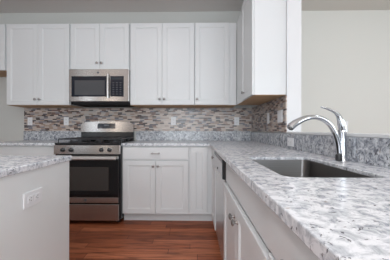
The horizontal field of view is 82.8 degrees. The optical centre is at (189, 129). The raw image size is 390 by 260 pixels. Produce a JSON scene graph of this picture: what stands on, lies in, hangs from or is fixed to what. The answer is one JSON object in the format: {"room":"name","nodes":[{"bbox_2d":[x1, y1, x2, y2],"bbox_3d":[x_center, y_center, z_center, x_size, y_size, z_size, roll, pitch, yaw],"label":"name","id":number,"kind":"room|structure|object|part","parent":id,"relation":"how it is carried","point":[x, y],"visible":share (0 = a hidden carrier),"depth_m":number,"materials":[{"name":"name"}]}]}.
{"room":"kitchen","nodes":[
{"label":"kitchen","id":0,"kind":"room"},
{"bbox_2d":[69,216,221,259],"bbox_3d":[-0.503,1.122,-0.100,10.200,0.100,6.700,0,0,1],"label":"floor","id":1,"kind":"structure","parent":0,"point":[124,239],"depth_m":2.13,"materials":[{"name":"red wood"}]},
{"bbox_2d":[0,146,54,154],"bbox_3d":[-1.960,0.629,2.848,0.841,0.883,0.656,0,0,1],"label":"base cabinet","id":2,"kind":"object","parent":1,"relation":"on","point":[4,150],"visible":0.02,"depth_m":2.56,"materials":[{"name":"white wood"}]},
{"bbox_2d":[0,140,70,145],"bbox_3d":[-1.964,0.171,2.852,0.851,0.030,0.649,0,0,1],"label":"countertop","id":3,"kind":"structure","parent":2,"relation":"on","point":[20,142],"depth_m":2.62,"materials":[{"name":"white stone"}]},
{"bbox_2d":[23,131,80,139],"bbox_3d":[-1.960,0.090,3.166,0.847,0.131,0.022,0,0,1],"label":"granite upstand","id":4,"kind":"object","parent":3,"relation":"on","point":[27,135],"visible":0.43,"depth_m":3.16,"materials":[{"name":"grey stone"}]},
{"bbox_2d":[0,161,68,259],"bbox_3d":[-1.399,0.630,0.155,1.298,0.883,2.378,0,0,1],"label":"kitchen island","id":5,"kind":"object","parent":1,"relation":"on","point":[40,231],"visible":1,"depth_m":1.06,"materials":[{"name":"white"}]},
{"bbox_2d":[23,187,41,209],"bbox_3d":[-0.729,0.319,1.029,0.008,0.070,0.116,0,0,1],"label":"wall outlet","id":6,"kind":"object","parent":5,"relation":"attached to","point":[31,198],"visible":1,"depth_m":1.02,"materials":[{"name":"white plastic"}]},
{"bbox_2d":[28,195,32,203],"bbox_3d":[-0.727,0.319,1.008,0.002,0.031,0.031,0,0,1],"label":"receptacle","id":7,"kind":"object","parent":6,"relation":"attached to","point":[30,197],"depth_m":1.01,"materials":[{"name":"grey plastic"}]},
{"bbox_2d":[35,192,39,200],"bbox_3d":[-0.726,0.319,1.050,0.002,0.031,0.031,0,0,1],"label":"receptacle","id":8,"kind":"object","parent":6,"relation":"attached to","point":[37,194],"depth_m":1.05,"materials":[{"name":"grey plastic"}]},
{"bbox_2d":[0,155,71,177],"bbox_3d":[-1.413,0.172,0.141,1.350,0.030,2.428,0,0,1],"label":"island countertop","id":9,"kind":"structure","parent":5,"relation":"on","point":[10,165],"depth_m":1.09,"materials":[{"name":"white stone"}]},
{"bbox_2d":[54,121,134,221],"bbox_3d":[-1.158,0.480,2.774,0.755,1.183,0.721,0,0,1],"label":"gas range","id":10,"kind":"object","parent":1,"relation":"on","point":[95,166],"visible":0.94,"depth_m":2.48,"materials":[{"name":"silver metal"}]},
{"bbox_3d":[-1.162,0.230,2.500,0.755,0.102,0.027,0,0,1],"label":"control panel","id":11,"kind":"part","parent":10,"relation":"part of","materials":[{"name":"silver metal"}]},
{"bbox_3d":[-1.168,0.548,2.477,0.733,0.423,0.004,0,0,1],"label":"door glass","id":12,"kind":"part","parent":10,"relation":"part of","materials":[{"name":"black glass"}]},
{"bbox_3d":[-1.167,0.320,2.443,0.697,0.038,0.059,0,0,1],"label":"handle","id":13,"kind":"part","parent":10,"relation":"part of","materials":[{"name":"silver metal"}]},
{"bbox_3d":[-1.168,0.931,2.494,0.740,0.184,0.038,0,0,1],"label":"storage drawer","id":14,"kind":"part","parent":10,"relation":"part of","materials":[{"name":"silver metal"}]},
{"bbox_2d":[55,140,134,143],"bbox_3d":[-1.157,0.161,2.817,0.755,0.016,0.630,0,0,1],"label":"cooktop","id":15,"kind":"object","parent":10,"relation":"in","point":[72,141],"depth_m":2.58,"materials":[{"name":"black metal"}]},
{"bbox_3d":[-1.167,0.561,2.496,0.740,0.530,0.033,0,0,1],"label":"oven door","id":16,"kind":"part","parent":10,"relation":"part of","materials":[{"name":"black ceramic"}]},
{"bbox_2d":[122,146,189,220],"bbox_3d":[-0.387,0.631,2.817,0.778,0.883,0.662,0,0,1],"label":"base cabinet","id":17,"kind":"object","parent":1,"relation":"on","point":[155,179],"visible":0.94,"depth_m":2.53,"materials":[{"name":"white wood"}]},
{"bbox_3d":[-0.581,0.662,2.536,0.373,0.607,0.020,0,0,1],"label":"door","id":18,"kind":"part","parent":17,"relation":"part of","materials":[{"name":"white wood"}]},
{"bbox_3d":[-0.392,0.274,2.532,0.749,0.144,0.020,0,0,1],"label":"drawer","id":19,"kind":"part","parent":17,"relation":"part of","materials":[{"name":"white wood"}]},
{"bbox_3d":[-0.205,0.663,2.529,0.373,0.607,0.020,0,0,1],"label":"door","id":20,"kind":"part","parent":17,"relation":"part of","materials":[{"name":"white wood"}]},
{"bbox_2d":[121,140,389,259],"bbox_3d":[0.020,0.174,1.341,1.643,0.030,3.599,0,0,1],"label":"countertop","id":21,"kind":"structure","parent":17,"relation":"on","point":[335,218],"depth_m":0.52,"materials":[{"name":"white stone"}]},
{"bbox_2d":[136,131,250,140],"bbox_3d":[0.043,0.093,3.130,1.615,0.131,0.022,0,0,1],"label":"granite upstand","id":22,"kind":"object","parent":21,"relation":"on","point":[140,135],"visible":0.93,"depth_m":3.12,"materials":[{"name":"grey stone"}]},
{"bbox_2d":[253,160,373,177],"bbox_3d":[0.496,0.285,1.003,0.343,0.222,0.536,0,0,1],"label":"sink","id":23,"kind":"object","parent":21,"relation":"in","point":[289,168],"visible":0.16,"depth_m":1.25,"materials":[{"name":"metal"}]},
{"bbox_2d":[287,106,348,160],"bbox_3d":[0.644,0.022,1.103,0.357,0.276,0.052,0,0,-16],"label":"faucet","id":24,"kind":"object","parent":21,"relation":"on","point":[340,137],"visible":1,"depth_m":1.12,"materials":[{"name":"silver metal"}]},
{"bbox_3d":[0.678,0.034,1.117,0.218,0.213,0.027,0,0,-14],"label":"spout","id":25,"kind":"part","parent":24,"relation":"part of","materials":[{"name":"silver metal"}]},
{"bbox_3d":[0.737,-0.051,1.124,0.158,0.129,0.039,0,0,-21],"label":"lever handle","id":26,"kind":"part","parent":24,"relation":"part of","materials":[{"name":"silver metal"}]},
{"bbox_2d":[251,132,389,167],"bbox_3d":[0.831,0.099,1.326,0.022,0.120,3.599,0,0,1],"label":"granite upstand","id":27,"kind":"object","parent":21,"relation":"on","point":[372,151],"visible":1,"depth_m":1.26,"materials":[{"name":"grey stone"}]},
{"bbox_2d":[287,137,293,146],"bbox_3d":[0.824,0.104,1.816,0.008,0.070,0.116,0,0,1],"label":"wall outlet","id":28,"kind":"object","parent":27,"relation":"attached to","point":[290,141],"visible":1,"depth_m":1.80,"materials":[{"name":"white plastic"}]},
{"bbox_2d":[190,146,211,220],"bbox_3d":[0.136,0.632,2.826,0.264,0.883,0.626,0,0,1],"label":"base cabinet","id":29,"kind":"object","parent":1,"relation":"on","point":[200,156],"visible":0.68,"depth_m":2.52,"materials":[{"name":"white wood"}]},
{"bbox_3d":[0.104,0.585,2.523,0.189,0.764,0.020,0,0,1],"label":"door","id":30,"kind":"part","parent":29,"relation":"part of","materials":[{"name":"white wood"}]},
{"bbox_2d":[211,149,215,229],"bbox_3d":[0.534,0.632,2.317,0.649,0.883,0.430,0,0,1],"label":"base cabinet","id":31,"kind":"object","parent":1,"relation":"on","point":[212,157],"visible":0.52,"depth_m":2.25,"materials":[{"name":"white wood"}]},
{"bbox_2d":[214,151,225,259],"bbox_3d":[0.518,0.638,1.795,0.604,0.872,0.602,0,0,1],"label":"dishwasher","id":32,"kind":"object","parent":1,"relation":"on","point":[219,163],"visible":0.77,"depth_m":1.72,"materials":[{"name":"silver metal"}]},
{"bbox_3d":[0.250,0.274,1.800,0.050,0.138,0.598,0,0,1],"label":"control panel","id":33,"kind":"part","parent":32,"relation":"part of","materials":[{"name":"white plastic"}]},
{"bbox_3d":[0.256,0.653,1.800,0.036,0.616,0.598,0,0,1],"label":"door","id":34,"kind":"part","parent":32,"relation":"part of","materials":[{"name":"silver metal"}]},
{"bbox_2d":[224,163,270,259],"bbox_3d":[0.511,0.632,1.045,0.649,0.883,0.885,0,0,1],"label":"base cabinet","id":35,"kind":"object","parent":1,"relation":"on","point":[245,212],"visible":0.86,"depth_m":0.94,"materials":[{"name":"white wood"}]},
{"bbox_3d":[0.203,0.427,1.083,0.031,0.031,0.031,0,0,1],"label":"knob","id":36,"kind":"part","parent":35,"relation":"part of","materials":[{"name":"silver metal"}]},
{"bbox_3d":[0.232,0.662,1.265,0.020,0.610,0.435,0,0,1],"label":"door","id":37,"kind":"part","parent":35,"relation":"part of","materials":[{"name":"white wood"}]},
{"bbox_3d":[0.202,0.427,1.011,0.031,0.031,0.031,0,0,1],"label":"knob","id":38,"kind":"part","parent":35,"relation":"part of","materials":[{"name":"silver metal"}]},
{"bbox_3d":[0.224,0.662,0.828,0.020,0.610,0.435,0,0,1],"label":"door","id":39,"kind":"part","parent":35,"relation":"part of","materials":[{"name":"white wood"}]},
{"bbox_2d":[268,207,319,259],"bbox_3d":[0.494,0.632,0.221,0.654,0.883,0.760,0,0,1],"label":"base cabinet","id":40,"kind":"object","parent":1,"relation":"on","point":[283,244],"visible":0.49,"depth_m":0.49,"materials":[{"name":"white wood"}]},
{"bbox_3d":[0.217,0.650,0.412,0.020,0.634,0.369,0,0,1],"label":"door","id":41,"kind":"part","parent":40,"relation":"part of","materials":[{"name":"white wood"}]},
{"bbox_2d":[0,10,389,141],"bbox_3d":[-0.442,-0.300,3.200,10.000,2.745,0.100,0,0,1],"label":"wall","id":42,"kind":"structure","parent":0,"point":[345,54],"depth_m":3.11,"materials":[{"name":"white paint"}]},
{"bbox_2d":[0,24,6,76],"bbox_3d":[-2.823,-1.056,3.002,0.905,0.600,0.380,0,0,1],"label":"upper cabinet","id":43,"kind":"object","parent":42,"relation":"attached to","point":[3,28],"visible":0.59,"depth_m":2.84,"materials":[{"name":"white wood"}]},
{"bbox_3d":[-2.823,-0.757,3.028,0.903,0.004,0.326,0,0,1],"label":"underside panel","id":44,"kind":"part","parent":43,"relation":"part of","materials":[{"name":"brown wood"}]},
{"bbox_2d":[7,24,82,107],"bbox_3d":[-1.946,-0.832,2.987,0.822,1.046,0.380,0,0,1],"label":"upper cabinet","id":45,"kind":"object","parent":42,"relation":"attached to","point":[38,55],"visible":0.98,"depth_m":2.83,"materials":[{"name":"white wood"}]},
{"bbox_3d":[-2.152,-0.832,2.841,0.404,1.035,0.020,0,0,1],"label":"door","id":46,"kind":"part","parent":45,"relation":"part of","materials":[{"name":"white wood"}]},
{"bbox_3d":[-1.946,-0.310,3.012,0.820,0.004,0.326,0,0,1],"label":"underside panel","id":47,"kind":"part","parent":45,"relation":"part of","materials":[{"name":"brown wood"}]},
{"bbox_3d":[-1.745,-0.831,2.834,0.404,1.035,0.020,0,0,1],"label":"door","id":48,"kind":"part","parent":45,"relation":"part of","materials":[{"name":"white wood"}]},
{"bbox_2d":[71,23,129,69],"bbox_3d":[-1.148,-1.055,2.973,0.757,0.597,0.380,0,0,1],"label":"upper cabinet","id":49,"kind":"object","parent":42,"relation":"attached to","point":[106,45],"visible":0.86,"depth_m":2.82,"materials":[{"name":"white wood"}]},
{"bbox_3d":[-1.338,-1.055,2.827,0.372,0.586,0.020,0,0,1],"label":"door","id":50,"kind":"part","parent":49,"relation":"part of","materials":[{"name":"white wood"}]},
{"bbox_2d":[69,69,132,106],"bbox_3d":[-1.137,-0.531,2.932,0.754,0.445,0.436,0,0,1],"label":"microwave","id":51,"kind":"object","parent":49,"relation":"attached to","point":[87,87],"visible":0.97,"depth_m":2.76,"materials":[{"name":"silver metal"}]},
{"bbox_3d":[-1.263,-0.537,2.760,0.439,0.254,0.006,0,0,1],"label":"door glass","id":52,"kind":"part","parent":51,"relation":"part of","materials":[{"name":"black glass"}]},
{"bbox_3d":[-1.018,-0.536,2.735,0.023,0.301,0.047,0,0,1],"label":"handle","id":53,"kind":"part","parent":51,"relation":"part of","materials":[{"name":"silver metal"}]},
{"bbox_3d":[-0.910,-0.536,2.754,0.163,0.254,0.006,0,0,1],"label":"control panel","id":54,"kind":"part","parent":51,"relation":"part of","materials":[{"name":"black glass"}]},
{"bbox_3d":[-0.964,-1.055,2.820,0.372,0.586,0.020,0,0,1],"label":"door","id":55,"kind":"part","parent":49,"relation":"part of","materials":[{"name":"white wood"}]},
{"bbox_2d":[24,108,250,130],"bbox_3d":[-0.760,-0.140,3.150,3.247,0.329,0.010,0,0,1],"label":"tile backsplash","id":56,"kind":"structure","parent":42,"relation":"attached to","point":[43,119],"depth_m":3.14,"materials":[{"name":"tile"}]},
{"bbox_2d":[28,117,31,124],"bbox_3d":[-2.296,-0.115,3.168,0.070,0.116,0.008,0,0,1],"label":"wall outlet","id":57,"kind":"object","parent":56,"relation":"attached to","point":[29,118],"visible":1,"depth_m":3.17,"materials":[{"name":"white plastic"}]},
{"bbox_2d":[64,117,68,124],"bbox_3d":[-1.771,-0.117,3.159,0.070,0.116,0.008,0,0,1],"label":"wall outlet","id":58,"kind":"object","parent":56,"relation":"attached to","point":[66,119],"visible":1,"depth_m":3.16,"materials":[{"name":"white plastic"}]},
{"bbox_2d":[171,117,175,124],"bbox_3d":[-0.236,-0.117,3.131,0.070,0.116,0.008,0,0,1],"label":"wall outlet","id":59,"kind":"object","parent":56,"relation":"attached to","point":[173,119],"visible":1,"depth_m":3.13,"materials":[{"name":"white plastic"}]},
{"bbox_2d":[234,117,238,124],"bbox_3d":[0.658,-0.114,3.115,0.070,0.116,0.008,0,0,1],"label":"wall outlet","id":60,"kind":"object","parent":56,"relation":"attached to","point":[236,119],"visible":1,"depth_m":3.11,"materials":[{"name":"white plastic"}]},
{"bbox_2d":[130,23,194,107],"bbox_3d":[-0.351,-0.830,2.958,0.822,1.046,0.380,0,0,1],"label":"upper cabinet","id":61,"kind":"object","parent":42,"relation":"attached to","point":[162,55],"visible":1,"depth_m":2.80,"materials":[{"name":"white wood"}]},
{"bbox_3d":[-0.557,-0.830,2.813,0.404,1.035,0.020,0,0,1],"label":"door","id":62,"kind":"part","parent":61,"relation":"part of","materials":[{"name":"white wood"}]},
{"bbox_3d":[-0.351,-0.308,2.983,0.820,0.004,0.326,0,0,1],"label":"underside panel","id":63,"kind":"part","parent":61,"relation":"part of","materials":[{"name":"brown wood"}]},
{"bbox_3d":[-0.150,-0.829,2.806,0.404,1.035,0.020,0,0,1],"label":"door","id":64,"kind":"part","parent":61,"relation":"part of","materials":[{"name":"white wood"}]},
{"bbox_2d":[195,23,235,107],"bbox_3d":[0.327,-0.829,2.946,0.529,1.046,0.380,0,0,1],"label":"upper cabinet","id":65,"kind":"object","parent":42,"relation":"attached to","point":[215,43],"visible":0.96,"depth_m":2.79,"materials":[{"name":"white wood"}]},
{"bbox_3d":[0.327,-0.307,2.971,0.527,0.004,0.326,0,0,1],"label":"underside panel","id":66,"kind":"part","parent":65,"relation":"part of","materials":[{"name":"brown wood"}]},
{"bbox_2d":[0,0,389,12],"bbox_3d":[-0.500,-1.723,-0.100,10.200,0.100,6.700,0,0,1],"label":"ceiling","id":67,"kind":"structure","parent":0,"point":[6,6],"depth_m":2.99,"materials":[{"name":"white paint"}]},
{"bbox_2d":[252,0,300,133],"bbox_3d":[0.927,-0.298,2.535,0.125,2.745,1.181,0,0,1],"label":"wall","id":68,"kind":"structure","parent":0,"point":[293,7],"depth_m":1.94,"materials":[{"name":"white paint"}]},
{"bbox_2d":[237,0,285,104],"bbox_3d":[0.696,-0.828,2.374,0.330,1.046,0.811,0,0,1],"label":"upper cabinet","id":69,"kind":"object","parent":68,"relation":"attached to","point":[261,24],"visible":1,"depth_m":1.97,"materials":[{"name":"white wood"}]},
{"bbox_3d":[0.569,-0.828,2.199,0.020,1.035,0.444,0,0,1],"label":"door","id":70,"kind":"part","parent":69,"relation":"part of","materials":[{"name":"white wood"}]},
{"bbox_3d":[0.721,-0.307,2.374,0.276,0.004,0.809,0,0,1],"label":"underside panel","id":71,"kind":"part","parent":69,"relation":"part of","materials":[{"name":"brown wood"}]},
{"bbox_2d":[251,95,286,131],"bbox_3d":[0.859,-0.137,2.530,0.010,0.329,1.170,0,0,1],"label":"tile backsplash","id":72,"kind":"structure","parent":68,"relation":"attached to","point":[258,113],"depth_m":2.34,"materials":[{"name":"tile"}]},
{"bbox_2d":[277,110,282,122],"bbox_3d":[0.841,-0.121,2.072,0.009,0.116,0.116,0,0,1],"label":"light switch","id":73,"kind":"object","parent":72,"relation":"attached to","point":[280,112],"visible":1,"depth_m":2.06,"materials":[{"name":"white plastic"}]},
{"bbox_3d":[0.894,0.556,0.735,0.125,1.036,2.419,0,0,1],"label":"wall","id":74,"kind":"structure","parent":0,"visible":0},
{"bbox_2d":[286,132,389,137],"bbox_3d":[0.900,0.030,0.724,0.153,0.017,2.438,0,0,1],"label":"trim","id":75,"kind":"structure","parent":74,"relation":"on","point":[370,135],"depth_m":1.12,"materials":[{"name":"white grey granite"}]}
]}

